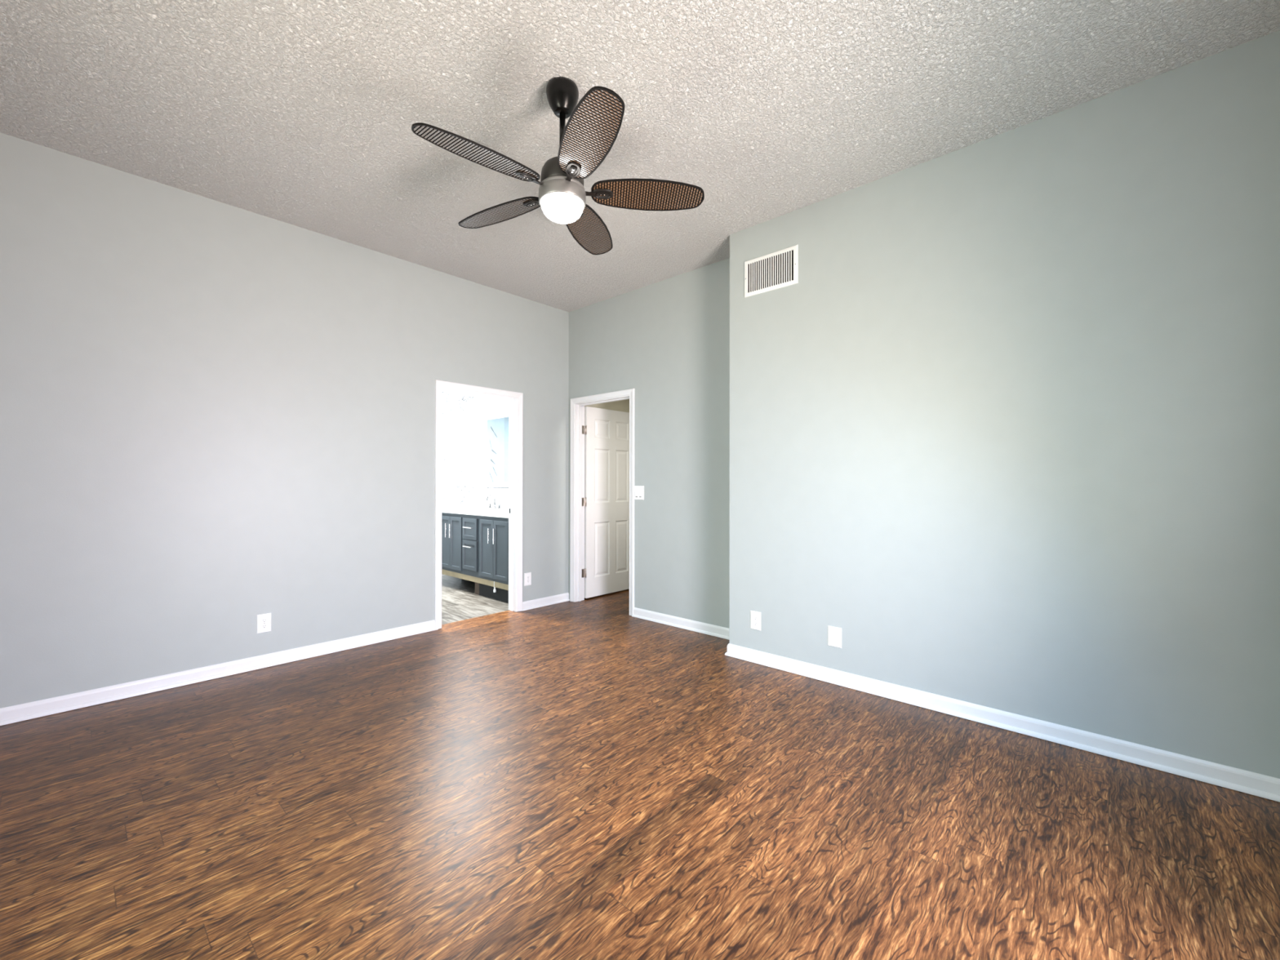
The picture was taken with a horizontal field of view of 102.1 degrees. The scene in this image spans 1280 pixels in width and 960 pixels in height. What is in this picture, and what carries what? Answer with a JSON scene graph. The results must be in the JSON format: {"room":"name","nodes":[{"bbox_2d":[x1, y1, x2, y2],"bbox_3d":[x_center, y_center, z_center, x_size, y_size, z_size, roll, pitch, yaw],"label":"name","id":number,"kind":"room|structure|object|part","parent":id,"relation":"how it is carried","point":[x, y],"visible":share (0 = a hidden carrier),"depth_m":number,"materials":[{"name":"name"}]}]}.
{"room":"empty bedroom","nodes":[
{"label":"empty bedroom","id":0,"kind":"room"},
{"bbox_2d":[0,132,629,708],"bbox_3d":[-1.557,-0.258,4.732,0.132,3.076,6.270,0,0,42],"label":"wall","id":1,"kind":"structure","parent":0,"point":[215,416],"depth_m":3.33,"materials":[{"name":"grey paint"}]},
{"bbox_2d":[0,619,438,725],"bbox_3d":[-2.624,1.230,3.435,0.024,0.083,2.665,0,0,42],"label":"baseboard","id":2,"kind":"structure","parent":1,"relation":"attached to","point":[19,713],"depth_m":3.24,"materials":[{"name":"white paint"}]},
{"bbox_2d":[256,613,271,633],"bbox_3d":[-2.558,0.975,3.521,0.009,0.127,0.082,0,0,42],"label":"wall outlet","id":3,"kind":"object","parent":1,"relation":"attached to","point":[263,621],"visible":1,"depth_m":3.52,"materials":[{"name":"white plastic"}]},
{"bbox_2d":[434,379,523,628],"bbox_3d":[-1.497,0.212,4.786,0.148,2.134,0.887,0,0,42],"label":"door frame","id":4,"kind":"structure","parent":1,"relation":"attached to","point":[515,399],"depth_m":5.03,"materials":[{"name":"white paint"}]},
{"bbox_2d":[524,572,531,586],"bbox_3d":[-1.109,0.982,5.123,0.009,0.127,0.082,0,0,42],"label":"wall outlet","id":5,"kind":"object","parent":1,"relation":"attached to","point":[527,576],"visible":1,"depth_m":5.12,"materials":[{"name":"white plastic"}]},
{"bbox_2d":[522,592,569,611],"bbox_3d":[-0.955,1.239,5.282,0.024,0.083,0.596,0,0,42],"label":"baseboard","id":6,"kind":"structure","parent":1,"relation":"attached to","point":[535,603],"depth_m":5.27,"materials":[{"name":"white paint"}]},
{"bbox_3d":[-0.951,1.270,5.277,0.012,0.021,0.596,0,0,42],"label":"shoe molding","id":7,"kind":"part","parent":6,"relation":"part of","materials":[{"name":"white paint"}]},
{"bbox_2d":[441,257,729,628],"bbox_3d":[-1.131,-0.253,5.937,5.799,3.076,0.131,0,0,42],"label":"wall","id":8,"kind":"structure","parent":0,"point":[667,340],"depth_m":4.61,"materials":[{"name":"grey paint"}]},
{"bbox_2d":[482,410,508,488],"bbox_3d":[-1.669,-0.369,6.319,0.928,0.937,0.024,0,0,42],"label":"vanity mirror","id":9,"kind":"object","parent":8,"relation":"attached to","point":[495,425],"visible":0.6,"depth_m":6.43,"materials":[{"name":"white mirror"}]},
{"bbox_2d":[569,388,635,615],"bbox_3d":[-0.353,0.211,5.219,0.915,2.144,0.148,0,0,42],"label":"door frame","id":10,"kind":"structure","parent":8,"relation":"attached to","point":[576,451],"depth_m":5.45,"materials":[{"name":"white paint"}]},
{"bbox_2d":[582,406,629,598],"bbox_3d":[-0.321,0.240,5.793,0.103,2.055,0.822,0,0,42],"label":"door","id":11,"kind":"structure","parent":8,"relation":"in","point":[606,501],"depth_m":5.76,"materials":[{"name":"white paint"}]},
{"bbox_2d":[634,485,644,499],"bbox_3d":[-0.014,0.119,4.830,0.126,0.130,0.012,0,0,42],"label":"light switch","id":12,"kind":"object","parent":8,"relation":"attached to","point":[638,490],"visible":1,"depth_m":4.82,"materials":[{"name":"white plastic"}]},
{"bbox_2d":[631,607,729,639],"bbox_3d":[0.401,1.238,4.441,1.264,0.083,0.024,0,0,42],"label":"baseboard","id":13,"kind":"structure","parent":8,"relation":"attached to","point":[686,624],"depth_m":4.46,"materials":[{"name":"white paint"}]},
{"bbox_2d":[0,573,1279,959],"bbox_3d":[-0.956,1.319,4.181,8.410,0.080,6.270,0,0,42],"label":"floor","id":14,"kind":"structure","parent":0,"point":[588,779],"depth_m":1.92,"materials":[{"name":"brown wood"}]},
{"bbox_2d":[441,512,508,603],"bbox_3d":[-1.837,0.840,6.085,1.830,0.890,0.574,0,0,42],"label":"bathroom vanity","id":15,"kind":"object","parent":14,"relation":"on","point":[475,548],"visible":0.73,"depth_m":5.72,"materials":[{"name":"slate grey painted wood"},{"name":"raw pine"},{"name":"satin nickel"}]},
{"bbox_3d":[-2.337,0.741,6.208,0.255,0.617,0.019,0,0,42],"label":"door","id":16,"kind":"part","parent":15,"relation":"part of","materials":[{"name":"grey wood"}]},
{"bbox_3d":[-2.295,0.596,6.136,0.012,0.165,0.034,0,0,42],"label":"bar pull","id":17,"kind":"part","parent":15,"relation":"part of","materials":[{"name":"silver metal"}]},
{"bbox_3d":[-2.224,0.596,6.072,0.012,0.165,0.034,0,0,42],"label":"bar pull","id":18,"kind":"part","parent":15,"relation":"part of","materials":[{"name":"silver metal"}]},
{"bbox_3d":[-2.145,0.741,6.035,0.255,0.617,0.019,0,0,42],"label":"door","id":19,"kind":"part","parent":15,"relation":"part of","materials":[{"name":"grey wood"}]},
{"bbox_3d":[-1.916,0.847,5.827,0.304,0.334,0.019,0,0,42],"label":"drawer","id":20,"kind":"part","parent":15,"relation":"part of","materials":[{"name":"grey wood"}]},
{"bbox_3d":[-1.915,0.552,5.828,0.304,0.240,0.019,0,0,42],"label":"drawer","id":21,"kind":"part","parent":15,"relation":"part of","materials":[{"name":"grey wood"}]},
{"bbox_2d":[441,499,508,518],"bbox_3d":[-1.824,0.330,6.101,1.870,0.130,0.550,0,0,42],"label":"countertop","id":22,"kind":"structure","parent":15,"relation":"on","point":[477,508],"depth_m":6.07,"materials":[{"name":"white stone"}]},
{"bbox_2d":[485,494,501,508],"bbox_3d":[-1.782,0.257,6.215,0.312,0.166,0.137,0,0,42],"label":"bathroom faucet","id":23,"kind":"object","parent":22,"relation":"on","point":[495,505],"visible":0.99,"depth_m":6.23,"materials":[{"name":"silver metal"}]},
{"bbox_3d":[-1.782,0.257,6.215,0.048,0.166,0.137,0,0,42],"label":"spout","id":24,"kind":"part","parent":23,"relation":"part of","materials":[{"name":"silver metal"}]},
{"bbox_3d":[-1.986,1.112,5.920,1.830,0.060,0.020,0,0,42],"label":"rail","id":25,"kind":"part","parent":15,"relation":"part of","materials":[{"name":"brown wood"}]},
{"bbox_3d":[-1.656,0.740,5.592,0.274,0.617,0.019,0,0,42],"label":"door","id":26,"kind":"part","parent":15,"relation":"part of","materials":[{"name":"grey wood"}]},
{"bbox_3d":[-1.608,0.595,5.515,0.012,0.165,0.034,0,0,42],"label":"bar pull","id":27,"kind":"part","parent":15,"relation":"part of","materials":[{"name":"silver metal"}]},
{"bbox_3d":[-1.452,0.739,5.408,0.267,0.617,0.019,0,0,42],"label":"door","id":28,"kind":"part","parent":15,"relation":"part of","materials":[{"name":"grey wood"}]},
{"bbox_2d":[0,0,1279,311],"bbox_3d":[-0.352,-1.852,2.376,5.084,0.100,4.380,0,0,42],"label":"ceiling","id":29,"kind":"structure","parent":0,"point":[302,113],"depth_m":2.40,"materials":[{"name":"white paint"}]},
{"bbox_2d":[411,76,704,254],"bbox_3d":[-0.396,-1.499,2.368,1.258,0.606,1.245,0,0,42],"label":"ceiling fan","id":30,"kind":"object","parent":29,"relation":"hanging from","point":[591,131],"visible":1,"depth_m":2.31,"materials":[{"name":"brown wicker"}]},
{"bbox_3d":[-0.656,-1.331,2.118,0.515,0.004,0.173,0,13,-41],"label":"blade","id":31,"kind":"part","parent":30,"relation":"part of","materials":[{"name":"brown wicker"}]},
{"bbox_3d":[-0.698,-1.329,2.583,0.515,0.004,0.173,0,13,31],"label":"blade","id":32,"kind":"part","parent":30,"relation":"part of","materials":[{"name":"brown wicker"}]},
{"bbox_3d":[-0.269,-1.328,2.767,0.173,0.004,0.515,-13,-3,12],"label":"blade","id":33,"kind":"part","parent":30,"relation":"part of","materials":[{"name":"brown wicker"}]},
{"bbox_3d":[-0.201,-1.331,2.014,0.173,0.004,0.515,14,-6,-23],"label":"blade","id":34,"kind":"part","parent":30,"relation":"part of","materials":[{"name":"brown wicker"}]},
{"bbox_3d":[0.038,-1.329,2.415,0.515,0.004,0.173,0,-13,-5],"label":"blade","id":35,"kind":"part","parent":30,"relation":"part of","materials":[{"name":"brown wicker"}]},
{"bbox_2d":[729,30,1279,778],"bbox_3d":[1.784,-0.259,2.988,2.741,3.076,0.335,0,0,42],"label":"wall","id":36,"kind":"structure","parent":0,"point":[1007,427],"depth_m":2.56,"materials":[{"name":"grey paint"}]},
{"bbox_2d":[750,610,760,630],"bbox_3d":[0.810,0.987,3.630,0.082,0.127,0.009,0,0,42],"label":"wall outlet","id":37,"kind":"object","parent":36,"relation":"attached to","point":[755,616],"visible":1,"depth_m":3.63,"materials":[{"name":"white plastic"}]},
{"bbox_2d":[744,244,798,297],"bbox_3d":[0.896,-1.433,3.564,0.403,0.255,0.011,0,0,42],"label":"air vent","id":38,"kind":"object","parent":36,"relation":"in","point":[780,268],"visible":1,"depth_m":3.56,"materials":[{"name":"white metal"}]},
{"bbox_2d":[827,625,841,648],"bbox_3d":[1.225,0.988,3.257,0.087,0.125,0.007,0,0,42],"label":"blank wall plate","id":39,"kind":"object","parent":36,"relation":"attached to","point":[834,633],"visible":1,"depth_m":3.25,"materials":[{"name":"white plastic"}]},
{"bbox_2d":[724,643,1279,802],"bbox_3d":[1.604,1.234,2.901,2.636,0.083,0.024,0,0,42],"label":"baseboard","id":40,"kind":"structure","parent":36,"relation":"attached to","point":[1261,785],"depth_m":2.55,"materials":[{"name":"white paint"}]}
]}

